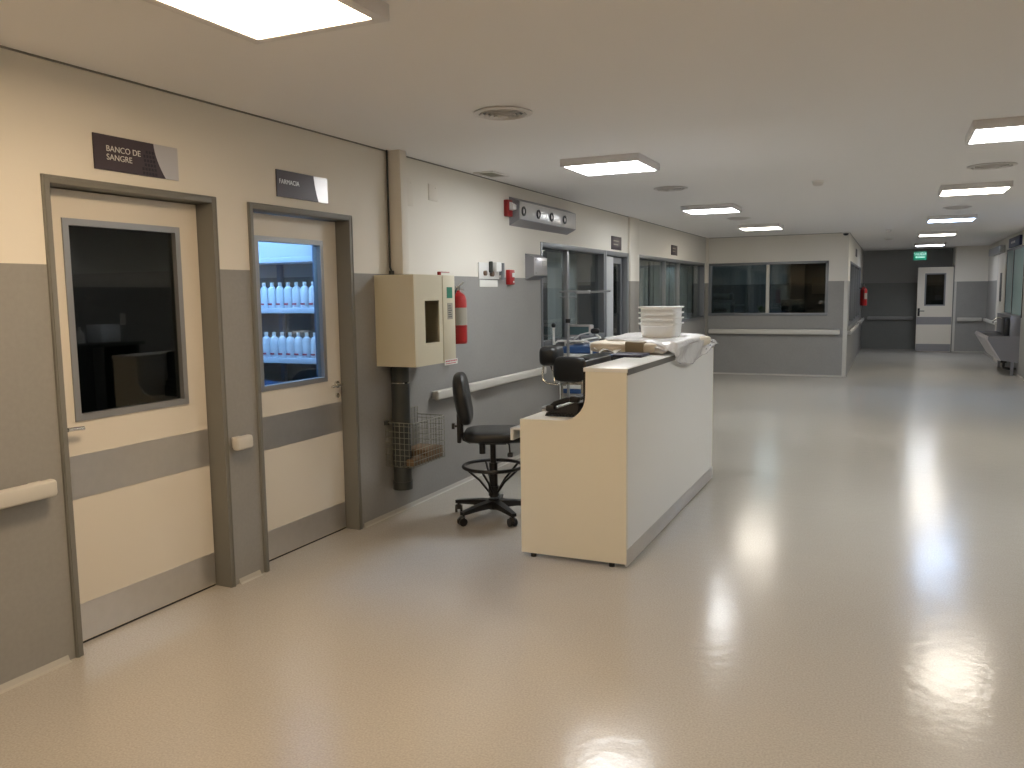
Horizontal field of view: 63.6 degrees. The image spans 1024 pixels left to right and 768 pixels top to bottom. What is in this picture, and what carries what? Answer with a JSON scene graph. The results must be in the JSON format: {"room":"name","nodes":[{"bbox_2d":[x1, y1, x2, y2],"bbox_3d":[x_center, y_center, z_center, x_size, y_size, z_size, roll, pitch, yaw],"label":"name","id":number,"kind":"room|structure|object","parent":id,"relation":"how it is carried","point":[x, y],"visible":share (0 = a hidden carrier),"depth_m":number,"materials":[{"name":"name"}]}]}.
{"room":"hospital interior","nodes":[
{"label":"hospital interior","id":0,"kind":"room"},
{"bbox_2d":[259,264,316,380],"bbox_3d":[-2.138,-0.310,5.798,1.750,2.616,1.920,2,7,25],"label":"wall","id":1,"kind":"structure","parent":0,"point":[302,323],"depth_m":6.53,"materials":[{"name":"paint"}]},
{"bbox_2d":[0,48,705,684],"bbox_3d":[-0.468,-0.475,7.096,0.200,2.616,19.930,2,7,25],"label":"wall","id":2,"kind":"structure","parent":0,"point":[50,111],"depth_m":4.59,"materials":[{"name":"paint"}]},
{"bbox_2d":[0,479,57,509],"bbox_3d":[-3.183,0.744,0.907,0.078,0.076,5.835,2,7,25],"label":"handrail","id":3,"kind":"object","parent":2,"relation":"attached to","point":[38,490],"visible":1,"depth_m":3.40,"materials":[{"name":"grey plastic"}]},
{"bbox_2d":[92,132,178,180],"bbox_3d":[-1.777,-1.074,3.923,0.008,0.158,0.483,2,7,25],"label":"door sign","id":4,"kind":"object","parent":2,"relation":"attached to","point":[111,153],"visible":1,"depth_m":3.90,"materials":[{"name":"grey plastic"}]},
{"bbox_2d":[40,173,235,657],"bbox_3d":[-1.831,0.117,4.076,0.166,2.132,0.995,2,7,25],"label":"door","id":5,"kind":"structure","parent":2,"relation":"in","point":[133,272],"depth_m":4.10,"materials":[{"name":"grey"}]},
{"bbox_2d":[231,434,252,450],"bbox_3d":[-1.499,0.322,4.564,0.078,0.076,0.130,2,7,25],"label":"handrail","id":6,"kind":"object","parent":2,"relation":"attached to","point":[242,442],"visible":1,"depth_m":4.53,"materials":[{"name":"beige plastic"}]},
{"bbox_2d":[0,454,519,693],"bbox_3d":[-0.354,0.817,7.176,0.024,0.028,19.900,2,7,25],"label":"baseboard","id":7,"kind":"structure","parent":2,"relation":"attached to","point":[47,668],"depth_m":4.71,"materials":[{"name":"grey"}]},
{"bbox_2d":[275,169,327,203],"bbox_3d":[-1.271,-1.198,5.022,0.008,0.155,0.479,2,7,25],"label":"door sign","id":8,"kind":"object","parent":2,"relation":"attached to","point":[293,185],"visible":1,"depth_m":5.00,"materials":[{"name":"grey plastic"}]},
{"bbox_2d":[247,202,362,571],"bbox_3d":[-1.321,-0.010,5.183,0.166,2.130,0.977,2,7,25],"label":"door","id":9,"kind":"structure","parent":2,"relation":"in","point":[308,429],"depth_m":5.36,"materials":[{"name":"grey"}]},
{"bbox_2d":[0,45,704,237],"bbox_3d":[-0.390,-1.768,6.911,0.010,0.007,19.930,2,7,25],"label":"trim","id":10,"kind":"structure","parent":2,"relation":"attached to","point":[1,46],"depth_m":4.49,"materials":[{"name":"grey"}]},
{"bbox_2d":[386,150,408,274],"bbox_3d":[-0.823,-1.213,5.875,0.118,0.874,0.128,2,7,25],"label":"chase","id":11,"kind":"object","parent":2,"relation":"attached to","point":[396,169],"visible":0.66,"depth_m":5.85,"materials":[{"name":"paint"}]},
{"bbox_2d":[391,367,412,490],"bbox_3d":[-0.802,0.312,5.996,0.142,0.909,0.142,2,7,25],"label":"drain pipe","id":12,"kind":"object","parent":2,"relation":"attached to","point":[400,386],"visible":0.93,"depth_m":5.94,"materials":[{"name":"grey"}]},
{"bbox_2d":[407,178,412,205],"bbox_3d":[-0.764,-1.424,6.118,0.009,0.200,0.115,2,7,25],"label":"cover plate","id":13,"kind":"object","parent":2,"relation":"attached to","point":[409,181],"visible":0.63,"depth_m":6.13,"materials":[{"name":"paint"}]},
{"bbox_2d":[384,406,444,468],"bbox_3d":[-0.713,0.385,6.099,0.238,0.384,0.460,2,7,25],"label":"wire basket","id":14,"kind":"object","parent":2,"relation":"attached to","point":[386,423],"visible":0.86,"depth_m":6.00,"materials":[{"name":"grey"}]},
{"bbox_2d":[407,443,442,466],"bbox_3d":[-0.703,0.523,6.119,0.208,0.088,0.420,2,7,25],"label":"cardboard piece","id":15,"kind":"object","parent":14,"relation":"in","point":[431,447],"visible":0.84,"depth_m":6.09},
{"bbox_2d":[374,272,457,366],"bbox_3d":[-0.685,-0.470,5.985,0.327,0.683,0.596,2,7,25],"label":"upper cabinet","id":16,"kind":"object","parent":2,"relation":"attached to","point":[415,313],"visible":1,"depth_m":5.75,"materials":[{"name":"beige metal"}]},
{"bbox_2d":[428,184,437,201],"bbox_3d":[-0.616,-1.492,6.438,0.009,0.125,0.140,2,7,25],"label":"cover plate","id":17,"kind":"object","parent":2,"relation":"attached to","point":[432,189],"visible":1,"depth_m":6.43,"materials":[{"name":"paint"}]},
{"bbox_2d":[454,281,466,343],"bbox_3d":[-0.442,-0.578,6.677,0.169,0.502,0.170,-3,7,-19],"label":"fire extinguisher","id":18,"kind":"object","parent":2,"relation":"attached to","point":[460,298],"visible":0.69,"depth_m":6.62,"materials":[{"name":"red metal"}]},
{"bbox_2d":[432,367,545,399],"bbox_3d":[-0.143,-0.025,7.508,0.078,0.076,2.250,2,7,25],"label":"handrail","id":19,"kind":"object","parent":2,"relation":"attached to","point":[479,385],"visible":0.91,"depth_m":7.38,"materials":[{"name":"grey plastic"}]},
{"bbox_2d":[478,261,504,279],"bbox_3d":[-0.174,-1.014,7.370,0.070,0.160,0.442,2,7,25],"label":"outlet panel","id":20,"kind":"object","parent":2,"relation":"attached to","point":[491,270],"visible":1,"depth_m":7.35,"materials":[{"name":"white plastic"}]},
{"bbox_2d":[504,199,515,216],"bbox_3d":[-0.017,-1.630,7.649,0.085,0.150,0.105,2,7,25],"label":"fire alarm strobe","id":21,"kind":"object","parent":2,"relation":"attached to","point":[509,206],"visible":1,"depth_m":7.62,"materials":[{"name":"red plastic"}]},
{"bbox_2d":[506,270,514,284],"bbox_3d":[-0.013,-1.003,7.756,0.044,0.140,0.120,2,7,25],"label":"fire alarm box","id":22,"kind":"object","parent":2,"relation":"attached to","point":[510,274],"visible":1,"depth_m":7.71,"materials":[{"name":"red plastic"}]},
{"bbox_2d":[525,253,546,279],"bbox_3d":[0.245,-1.169,8.243,0.099,0.257,0.340,2,7,25],"label":"speaker box","id":23,"kind":"object","parent":2,"relation":"attached to","point":[535,265],"visible":1,"depth_m":8.12,"materials":[{"name":"grey metal"}]},
{"bbox_2d":[509,197,575,234],"bbox_3d":[0.344,-1.697,8.391,0.120,0.267,1.520,2,7,25],"label":"wall fixture","id":24,"kind":"object","parent":2,"relation":"attached to","point":[527,214],"visible":1,"depth_m":8.22,"materials":[{"name":"grey metal"}]},
{"bbox_2d":[540,242,604,346],"bbox_3d":[0.687,-1.029,9.454,0.126,1.075,2.086,2,7,25],"label":"window","id":25,"kind":"structure","parent":2,"relation":"in","point":[599,254],"depth_m":9.35,"materials":[{"name":"grey"}]},
{"bbox_2d":[611,236,620,249],"bbox_3d":[1.357,-1.829,10.732,0.010,0.170,0.420,2,7,25],"label":"wall sign","id":26,"kind":"object","parent":2,"relation":"attached to","point":[615,241],"visible":1,"depth_m":10.69,"materials":[{"name":"grey plastic"}]},
{"bbox_2d":[605,250,628,336],"bbox_3d":[1.337,-0.669,10.912,0.122,2.125,1.014,2,7,25],"label":"door","id":27,"kind":"structure","parent":2,"relation":"in","point":[616,269],"depth_m":11.03,"materials":[{"name":"grey"}]},
{"bbox_2d":[628,217,638,332],"bbox_3d":[1.697,-0.987,11.514,0.035,2.616,0.440,2,7,25],"label":"trim","id":28,"kind":"structure","parent":2,"relation":"attached to","point":[633,223],"depth_m":11.40,"materials":[{"name":"paint"}]},
{"bbox_2d":[639,255,704,328],"bbox_3d":[2.693,-1.544,13.808,0.126,1.060,4.550,2,7,25],"label":"window","id":29,"kind":"structure","parent":2,"relation":"in","point":[701,266],"depth_m":14.13,"materials":[{"name":"grey"}]},
{"bbox_2d":[639,259,653,324],"bbox_3d":[1.941,-1.369,12.592,0.096,1.095,1.550,2,7,25],"label":"vertical blind","id":30,"kind":"object","parent":29,"relation":"attached to","point":[643,264],"visible":0.26,"depth_m":12.78,"materials":[{"name":"grey fabric"}]},
{"bbox_2d":[653,261,668,305],"bbox_3d":[2.486,-1.505,13.775,0.118,1.095,0.830,2,7,25],"label":"vertical blind","id":31,"kind":"object","parent":29,"relation":"attached to","point":[657,265],"visible":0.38,"depth_m":13.58,"materials":[{"name":"grey fabric"}]},
{"bbox_2d":[669,263,692,318],"bbox_3d":[3.090,-1.657,15.085,0.106,1.095,1.730,2,7,25],"label":"vertical blind","id":32,"kind":"object","parent":29,"relation":"attached to","point":[685,270],"visible":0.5,"depth_m":15.25,"materials":[{"name":"grey fabric"}]},
{"bbox_2d":[705,238,708,335],"bbox_3d":[3.776,-1.506,16.010,0.050,2.616,0.080,2,7,25],"label":"trim","id":33,"kind":"structure","parent":2,"relation":"attached to","point":[707,239],"depth_m":15.94,"materials":[{"name":"paint"}]},
{"bbox_2d":[0,348,1023,767],"bbox_3d":[2.057,0.452,10.894,10.100,0.120,29.100,2,7,25],"label":"floor","id":34,"kind":"structure","parent":0,"point":[844,586],"depth_m":3.92,"materials":[{"name":"plastic"}]},
{"bbox_2d":[259,246,317,380],"bbox_3d":[-1.845,-0.123,6.428,1.113,2.100,0.311,2,7,25],"label":"storage shelf","id":35,"kind":"object","parent":34,"relation":"on","point":[278,261],"visible":0.02,"depth_m":6.19,"materials":[{"name":"silver metal"}]},
{"bbox_2d":[260,283,268,307],"bbox_3d":[-1.885,-0.675,6.285,0.066,0.190,0.067,2,7,25],"label":"bottle","id":36,"kind":"object","parent":35,"relation":"on","point":[263,290],"visible":0.84,"depth_m":6.26,"materials":[{"name":"white"}]},
{"bbox_2d":[263,332,270,356],"bbox_3d":[-1.880,-0.302,6.326,0.066,0.190,0.067,2,7,25],"label":"bottle","id":37,"kind":"object","parent":35,"relation":"on","point":[266,339],"visible":0.83,"depth_m":6.30,"materials":[{"name":"white"}]},
{"bbox_2d":[268,283,276,307],"bbox_3d":[-1.815,-0.672,6.254,0.066,0.190,0.067,2,7,25],"label":"bottle","id":38,"kind":"object","parent":35,"relation":"on","point":[271,290],"visible":0.95,"depth_m":6.23,"materials":[{"name":"white"}]},
{"bbox_2d":[270,332,278,356],"bbox_3d":[-1.810,-0.299,6.294,0.066,0.190,0.067,2,7,25],"label":"bottle","id":39,"kind":"object","parent":35,"relation":"on","point":[273,340],"visible":1,"depth_m":6.27,"materials":[{"name":"white"}]},
{"bbox_2d":[276,282,284,307],"bbox_3d":[-1.746,-0.670,6.222,0.066,0.190,0.067,2,7,25],"label":"bottle","id":40,"kind":"object","parent":35,"relation":"on","point":[279,290],"visible":0.96,"depth_m":6.20,"materials":[{"name":"white"}]},
{"bbox_2d":[278,332,286,357],"bbox_3d":[-1.741,-0.297,6.263,0.066,0.190,0.067,2,7,25],"label":"bottle","id":41,"kind":"object","parent":35,"relation":"on","point":[281,340],"visible":0.98,"depth_m":6.24,"materials":[{"name":"white"}]},
{"bbox_2d":[258,242,311,257],"bbox_3d":[-1.633,-1.090,6.210,0.515,0.276,0.242,2,7,25],"label":"light","id":42,"kind":"object","parent":35,"relation":"on","point":[265,249],"visible":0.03,"depth_m":6.12,"materials":[{"name":"white"}]},
{"bbox_2d":[284,282,292,307],"bbox_3d":[-1.676,-0.667,6.190,0.066,0.190,0.067,2,7,25],"label":"bottle","id":43,"kind":"object","parent":35,"relation":"on","point":[287,290],"visible":0.98,"depth_m":6.17,"materials":[{"name":"white"}]},
{"bbox_2d":[286,332,294,357],"bbox_3d":[-1.671,-0.294,6.231,0.066,0.190,0.067,2,7,25],"label":"bottle","id":44,"kind":"object","parent":35,"relation":"on","point":[290,352],"visible":0.97,"depth_m":6.21,"materials":[{"name":"white"}]},
{"bbox_2d":[292,282,300,307],"bbox_3d":[-1.607,-0.665,6.159,0.066,0.190,0.067,2,7,25],"label":"bottle","id":45,"kind":"object","parent":35,"relation":"on","point":[296,300],"visible":0.98,"depth_m":6.14,"materials":[{"name":"white"}]},
{"bbox_2d":[294,332,302,357],"bbox_3d":[-1.602,-0.292,6.199,0.066,0.190,0.067,2,7,25],"label":"bottle","id":46,"kind":"object","parent":35,"relation":"on","point":[298,349],"visible":0.99,"depth_m":6.18,"materials":[{"name":"white"}]},
{"bbox_2d":[300,282,308,307],"bbox_3d":[-1.537,-0.662,6.127,0.066,0.190,0.067,2,7,25],"label":"bottle","id":47,"kind":"object","parent":35,"relation":"on","point":[304,291],"visible":0.97,"depth_m":6.11,"materials":[{"name":"white"}]},
{"bbox_2d":[302,332,310,357],"bbox_3d":[-1.532,-0.289,6.167,0.066,0.190,0.067,2,7,25],"label":"bottle","id":48,"kind":"object","parent":35,"relation":"on","point":[306,342],"visible":0.99,"depth_m":6.14,"materials":[{"name":"white"}]},
{"bbox_2d":[452,372,520,526],"bbox_3d":[-0.123,0.435,5.926,0.619,1.051,0.609,-1,6,2],"label":"swivel chair","id":49,"kind":"object","parent":34,"relation":"on","point":[483,435],"visible":0.88,"depth_m":5.80,"materials":[{"name":"black plastic"}]},
{"bbox_2d":[551,323,600,398],"bbox_3d":[1.073,-0.091,9.499,0.607,1.285,1.827,2,7,25],"label":"hospital gurney","id":50,"kind":"object","parent":34,"relation":"on","point":[576,350],"visible":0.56,"depth_m":8.75,"materials":[{"name":"blue plastic"}]},
{"bbox_2d":[569,324,593,343],"bbox_3d":[0.767,-0.552,9.168,0.260,0.214,0.123,2,7,25],"label":"patient monitor","id":51,"kind":"object","parent":50,"relation":"on","point":[575,330],"visible":0.88,"depth_m":9.12,"materials":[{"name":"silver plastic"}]},
{"bbox_2d":[539,345,622,398],"bbox_3d":[0.623,0.228,7.188,0.517,1.150,0.853,5,9,43],"label":"chair","id":52,"kind":"object","parent":34,"relation":"on","point":[567,370],"visible":0.56,"depth_m":6.88,"materials":[{"name":"leather"}]},
{"bbox_2d":[559,290,610,402],"bbox_3d":[0.744,-0.162,8.495,0.568,1.603,0.214,2,7,25],"label":"stand","id":53,"kind":"object","parent":34,"relation":"on","point":[567,320],"visible":0.59,"depth_m":8.49,"materials":[{"name":"silver metal"}]},
{"bbox_2d":[510,345,714,566],"bbox_3d":[0.835,0.351,6.031,0.776,1.170,2.530,2,7,25],"label":"reception desk","id":54,"kind":"object","parent":34,"relation":"on","point":[600,483],"depth_m":4.96,"materials":[{"name":"beige laminate"}]},
{"bbox_2d":[524,402,572,419],"bbox_3d":[0.862,0.103,5.991,0.627,0.028,2.460,2,7,25],"label":"countertop","id":55,"kind":"structure","parent":54,"relation":"on","point":[541,415],"depth_m":5.02,"materials":[{"name":"white laminate"}]},
{"bbox_2d":[545,396,582,416],"bbox_3d":[0.341,0.126,5.121,0.218,0.126,0.251,2,7,25],"label":"desk phone","id":56,"kind":"object","parent":54,"relation":"on","point":[572,409],"visible":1,"depth_m":5.03,"materials":[{"name":"black plastic"}]},
{"bbox_2d":[583,355,610,404],"bbox_3d":[0.525,0.003,5.260,0.160,0.338,0.500,2,7,25],"label":"computer monitor","id":57,"kind":"object","parent":54,"relation":"on","point":[603,359],"visible":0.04,"depth_m":5.10,"materials":[{"name":"black plastic"}]},
{"bbox_2d":[583,352,674,372],"bbox_3d":[1.058,-0.210,5.864,0.265,0.023,2.530,2,7,25],"label":"countertop","id":58,"kind":"structure","parent":54,"relation":"on","point":[621,365],"depth_m":5.01,"materials":[{"name":"white laminate"}]},
{"bbox_2d":[609,352,649,357],"bbox_3d":[0.791,-0.198,5.580,0.235,0.018,0.220,2,7,25],"label":"folder","id":59,"kind":"object","parent":54,"relation":"on","point":[622,354],"visible":0.91,"depth_m":5.50,"materials":[{"name":"blue"}]},
{"bbox_2d":[590,332,717,363],"bbox_3d":[1.113,-0.280,6.353,0.750,0.206,1.590,2,7,25],"label":"wrapped package","id":60,"kind":"object","parent":54,"relation":"on","point":[687,348],"visible":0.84,"depth_m":5.84,"materials":[{"name":"beige fabric"}]},
{"bbox_2d":[638,322,683,337],"bbox_3d":[1.115,-0.405,6.170,0.308,0.108,0.248,2,7,25],"label":"plastic bin","id":61,"kind":"object","parent":60,"relation":"on","point":[653,330],"visible":0.88,"depth_m":6.07,"materials":[{"name":"white"}]},
{"bbox_2d":[638,317,683,322],"bbox_3d":[1.114,-0.445,6.166,0.308,0.108,0.248,2,7,25],"label":"plastic bin","id":62,"kind":"object","parent":61,"relation":"on","point":[678,319],"visible":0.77,"depth_m":6.06,"materials":[{"name":"white"}]},
{"bbox_2d":[638,311,683,317],"bbox_3d":[1.114,-0.485,6.162,0.308,0.108,0.248,2,7,25],"label":"plastic bin","id":63,"kind":"object","parent":62,"relation":"on","point":[643,314],"visible":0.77,"depth_m":6.05,"materials":[{"name":"white"}]},
{"bbox_2d":[638,306,683,311],"bbox_3d":[1.113,-0.524,6.157,0.308,0.108,0.248,2,7,25],"label":"plastic bin","id":64,"kind":"object","parent":63,"relation":"on","point":[643,308],"visible":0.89,"depth_m":6.06,"materials":[{"name":"white"}]},
{"bbox_2d":[712,293,743,312],"bbox_3d":[4.309,-1.026,16.459,0.640,1.550,0.465,2,7,25],"label":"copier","id":65,"kind":"object","parent":34,"relation":"on","point":[717,307],"visible":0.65,"depth_m":16.25,"materials":[{"name":"grey"}]},
{"bbox_2d":[975,313,1020,375],"bbox_3d":[9.324,-0.802,15.927,0.545,1.085,2.120,2,7,25],"label":"sink","id":66,"kind":"object","parent":34,"relation":"on","point":[1002,344],"visible":1,"depth_m":14.98,"materials":[{"name":"grey metal"}]},
{"bbox_2d":[983,333,1019,362],"bbox_3d":[9.346,-0.717,15.926,0.500,0.445,2.100,2,7,25],"label":"basin","id":67,"kind":"object","parent":66,"relation":"in","point":[1004,348],"depth_m":14.98,"materials":[{"name":"plastic"}]},
{"bbox_2d":[1001,317,1009,335],"bbox_3d":[9.050,-1.057,15.138,0.095,0.330,0.400,2,7,25],"label":"soap dispenser","id":68,"kind":"object","parent":66,"relation":"on","point":[1005,327],"depth_m":14.97,"materials":[{"name":"black plastic"}]},
{"bbox_3d":[5.888,-0.634,16.311,1.000,0.760,0.700,2,7,25],"label":"office desk","id":69,"kind":"object","parent":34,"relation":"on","visible":0},
{"bbox_2d":[781,299,804,312],"bbox_3d":[5.529,-1.337,16.251,0.450,0.660,0.040,2,7,25],"label":"monitor","id":70,"kind":"object","parent":69,"relation":"on","point":[787,305],"visible":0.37,"depth_m":16.21,"materials":[{"name":"black plastic"}]},
{"bbox_2d":[0,0,1023,250],"bbox_3d":[2.020,-2.258,10.598,10.100,0.100,29.100,2,7,25],"label":"ceiling","id":71,"kind":"structure","parent":0,"point":[747,104],"depth_m":4.13,"materials":[{"name":"white paint"}]},
{"bbox_2d":[143,0,389,43],"bbox_3d":[-0.837,-1.282,2.741,0.600,0.056,0.640,2,7,25],"label":"ceiling light","id":72,"kind":"object","parent":71,"relation":"attached to","point":[254,21],"visible":1,"depth_m":2.85,"materials":[{"name":"white"}]},
{"bbox_2d":[473,171,509,177],"bbox_3d":[-0.172,-1.784,7.030,0.185,0.008,0.330,2,7,25],"label":"ceiling vent","id":73,"kind":"object","parent":71,"relation":"in","point":[490,174],"visible":1,"depth_m":7.02,"materials":[{"name":"white"}]},
{"bbox_2d":[473,106,531,119],"bbox_3d":[-0.051,-1.514,4.648,0.334,0.030,0.334,2,7,25],"label":"ceiling vent","id":74,"kind":"object","parent":71,"relation":"in","point":[500,112],"visible":1,"depth_m":4.60,"materials":[{"name":"white"}]},
{"bbox_2d":[560,153,659,175],"bbox_3d":[0.774,-1.710,6.453,0.620,0.056,0.600,2,7,25],"label":"ceiling light","id":75,"kind":"object","parent":71,"relation":"attached to","point":[631,162],"visible":1,"depth_m":6.30,"materials":[{"name":"white"}]},
{"bbox_2d":[567,161,653,174],"bbox_3d":[0.774,-1.690,6.456,0.576,0.008,0.556,2,7,25],"label":"diffuser","id":76,"kind":"object","parent":75,"relation":"attached to","point":[581,167],"depth_m":6.40,"materials":[{"name":"white"}]},
{"bbox_2d":[654,186,687,191],"bbox_3d":[1.565,-1.918,8.146,0.334,0.030,0.334,2,7,25],"label":"ceiling vent","id":77,"kind":"object","parent":71,"relation":"in","point":[666,188],"visible":1,"depth_m":8.07,"materials":[{"name":"white"}]},
{"bbox_2d":[681,203,741,214],"bbox_3d":[2.422,-2.122,10.020,0.620,0.056,0.600,2,7,25],"label":"ceiling light","id":78,"kind":"object","parent":71,"relation":"attached to","point":[727,207],"visible":1,"depth_m":9.84,"materials":[{"name":"white"}]},
{"bbox_2d":[685,208,738,213],"bbox_3d":[2.422,-2.102,10.022,0.576,0.008,0.556,2,7,25],"label":"diffuser","id":79,"kind":"object","parent":78,"relation":"attached to","point":[687,210],"depth_m":9.96,"materials":[{"name":"white"}]},
{"bbox_2d":[738,223,783,230],"bbox_3d":[3.913,-2.464,12.969,0.620,0.056,0.600,2,7,25],"label":"ceiling light","id":80,"kind":"object","parent":71,"relation":"attached to","point":[771,226],"visible":1,"depth_m":12.77,"materials":[{"name":"white"}]},
{"bbox_2d":[742,227,780,230],"bbox_3d":[3.913,-2.444,12.971,0.576,0.008,0.556,2,7,25],"label":"diffuser","id":81,"kind":"object","parent":80,"relation":"attached to","point":[743,228],"depth_m":12.95,"materials":[{"name":"white"}]},
{"bbox_2d":[918,230,957,236],"bbox_3d":[7.793,-2.753,15.133,0.620,0.056,0.600,2,7,25],"label":"ceiling light","id":82,"kind":"object","parent":71,"relation":"attached to","point":[932,233],"visible":1,"depth_m":14.93,"materials":[{"name":"white"}]},
{"bbox_2d":[926,214,977,222],"bbox_3d":[6.313,-2.377,11.873,0.620,0.056,0.600,2,7,25],"label":"ceiling light","id":83,"kind":"object","parent":71,"relation":"attached to","point":[967,217],"visible":1,"depth_m":11.68,"materials":[{"name":"white"}]},
{"bbox_2d":[928,218,974,222],"bbox_3d":[6.313,-2.357,11.875,0.576,0.008,0.556,2,7,25],"label":"diffuser","id":84,"kind":"object","parent":83,"relation":"attached to","point":[930,220],"depth_m":11.84,"materials":[{"name":"white"}]},
{"bbox_2d":[938,181,1012,196],"bbox_3d":[4.664,-1.969,8.340,0.620,0.056,0.600,2,7,25],"label":"ceiling light","id":85,"kind":"object","parent":71,"relation":"attached to","point":[1001,186],"visible":1,"depth_m":8.17,"materials":[{"name":"white"}]},
{"bbox_2d":[940,187,1008,195],"bbox_3d":[4.664,-1.949,8.343,0.576,0.008,0.556,2,7,25],"label":"diffuser","id":86,"kind":"object","parent":85,"relation":"attached to","point":[944,191],"depth_m":8.28,"materials":[{"name":"white"}]},
{"bbox_2d":[967,162,1017,169],"bbox_3d":[4.019,-1.818,6.917,0.374,0.030,0.374,2,7,25],"label":"ceiling vent","id":87,"kind":"object","parent":71,"relation":"in","point":[996,165],"visible":1,"depth_m":6.85,"materials":[{"name":"white"}]},
{"bbox_2d":[965,116,1023,144],"bbox_3d":[3.225,-1.605,5.193,0.620,0.056,0.600,2,7,25],"label":"ceiling light","id":88,"kind":"object","parent":71,"relation":"attached to","point":[1007,129],"visible":1,"depth_m":5.14,"materials":[{"name":"white"}]},
{"bbox_2d":[969,126,1023,143],"bbox_3d":[3.225,-1.586,5.195,0.576,0.008,0.556,2,7,25],"label":"diffuser","id":89,"kind":"object","parent":88,"relation":"attached to","point":[977,134],"depth_m":5.24,"materials":[{"name":"white"}]},
{"bbox_2d":[543,249,825,339],"bbox_3d":[2.240,-1.348,14.754,6.510,2.617,14.400,2,7,25],"label":"wall","id":90,"kind":"structure","parent":0,"point":[725,279],"depth_m":20.43,"materials":[{"name":"paint"}]},
{"bbox_2d":[546,249,577,338],"bbox_3d":[0.623,-1.062,10.041,0.064,1.115,0.980,2,7,25],"label":"window pane","id":91,"kind":"object","parent":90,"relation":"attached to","point":[554,257],"visible":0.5,"depth_m":9.87,"materials":[{"name":"glass"}]},
{"bbox_2d":[812,277,825,293],"bbox_3d":[7.583,-2.388,20.005,0.600,0.400,0.030,2,7,25],"label":"notice board","id":92,"kind":"object","parent":90,"relation":"attached to","point":[818,283],"visible":0.57,"depth_m":20.05,"materials":[{"name":"beige"}]},
{"bbox_2d":[708,233,849,374],"bbox_3d":[4.958,-1.476,15.590,2.550,2.616,0.140,2,7,25],"label":"wall","id":93,"kind":"structure","parent":0,"point":[807,354],"depth_m":15.46,"materials":[{"name":"paint"}]},
{"bbox_2d":[708,261,828,315],"bbox_3d":[4.816,-1.793,15.591,2.170,1.000,0.130,2,7,25],"label":"window","id":94,"kind":"structure","parent":93,"relation":"in","point":[767,264],"depth_m":15.54,"materials":[{"name":"grey"}]},
{"bbox_2d":[708,329,839,334],"bbox_3d":[4.899,-0.985,15.548,2.370,0.090,0.088,2,7,25],"label":"handrail","id":95,"kind":"object","parent":93,"relation":"attached to","point":[710,331],"visible":1,"depth_m":15.50,"materials":[{"name":"grey plastic"}]},
{"bbox_2d":[713,372,841,376],"bbox_3d":[4.937,-0.182,15.659,2.440,0.028,0.024,2,7,25],"label":"baseboard","id":96,"kind":"structure","parent":93,"relation":"attached to","point":[713,372],"depth_m":15.60,"materials":[{"name":"grey"}]},
{"bbox_2d":[841,281,848,376],"bbox_3d":[6.082,-1.000,15.079,0.070,1.750,0.068,2,7,25],"label":"trim","id":97,"kind":"structure","parent":93,"relation":"attached to","point":[846,283],"depth_m":15.05,"materials":[{"name":"grey plastic"}]},
{"bbox_2d":[846,234,862,373],"bbox_3d":[7.732,-1.858,18.735,0.140,2.616,7.930,2,7,25],"label":"wall","id":98,"kind":"structure","parent":0,"point":[853,340],"depth_m":17.55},
{"bbox_2d":[786,264,804,298],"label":"door","id":99,"kind":"structure","parent":98,"relation":"attached to","point":[795,287],"depth_m":18.34,"materials":[{"name":"paint"}]},
{"bbox_2d":[849,261,860,325],"bbox_3d":[7.523,-2.007,18.222,0.116,1.230,5.600,2,7,25],"label":"window","id":100,"kind":"structure","parent":98,"relation":"in","point":[855,270],"depth_m":18.27,"materials":[{"name":"grey"}]},
{"bbox_2d":[860,248,952,348],"bbox_3d":[10.382,-2.244,21.943,2.270,2.616,0.150,2,7,25],"label":"wall","id":101,"kind":"structure","parent":0,"point":[890,277],"depth_m":21.97,"materials":[{"name":"paint"}]},
{"bbox_2d":[867,316,912,319],"bbox_3d":[10.070,-1.756,22.011,1.100,0.090,0.088,2,7,25],"label":"handrail","id":102,"kind":"object","parent":101,"relation":"attached to","point":[868,317],"visible":1,"depth_m":21.97,"materials":[{"name":"grey"}]},
{"bbox_2d":[915,265,954,351],"bbox_3d":[10.611,-1.879,20.721,0.815,2.150,0.123,2,7,25],"label":"door","id":103,"kind":"structure","parent":101,"relation":"in","point":[935,291],"depth_m":20.73,"materials":[{"name":"beige laminate"}]},
{"bbox_2d":[951,245,989,351],"bbox_3d":[11.533,-2.143,20.871,0.720,2.616,1.150,2,7,25],"label":"wall","id":104,"kind":"structure","parent":0,"point":[972,262],"depth_m":20.34,"materials":[{"name":"paint"}]},
{"bbox_2d":[951,282,956,350],"bbox_3d":[10.992,-1.662,20.532,0.050,1.750,0.012,2,7,25],"label":"trim","id":105,"kind":"structure","parent":104,"relation":"attached to","point":[955,283],"depth_m":20.52,"materials":[{"name":"grey plastic"}]},
{"bbox_2d":[984,230,1023,377],"bbox_3d":[6.311,-0.720,8.495,0.150,2.616,28.150,2,7,25],"label":"wall","id":106,"kind":"structure","parent":0,"point":[993,260],"depth_m":18.58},
{"bbox_2d":[993,253,1006,364],"bbox_3d":[10.407,-1.629,17.585,0.066,2.340,1.330,2,7,25],"label":"door","id":107,"kind":"structure","parent":106,"relation":"in","point":[1002,258],"depth_m":17.44,"materials":[{"name":"beige laminate"}]},
{"bbox_2d":[996,313,1020,335],"bbox_3d":[9.494,-1.151,15.808,0.160,0.370,2.100,2,7,25],"label":"backsplash","id":108,"kind":"structure","parent":106,"relation":"attached to","point":[1015,320],"depth_m":14.88,"materials":[{"name":"grey metal"}]},
{"bbox_2d":[1004,245,1023,317],"bbox_3d":[9.647,-1.952,15.756,0.132,1.300,2.500,2,7,25],"label":"window","id":109,"kind":"structure","parent":106,"relation":"in","point":[1014,282],"depth_m":15.69,"materials":[{"name":"grey glass"}]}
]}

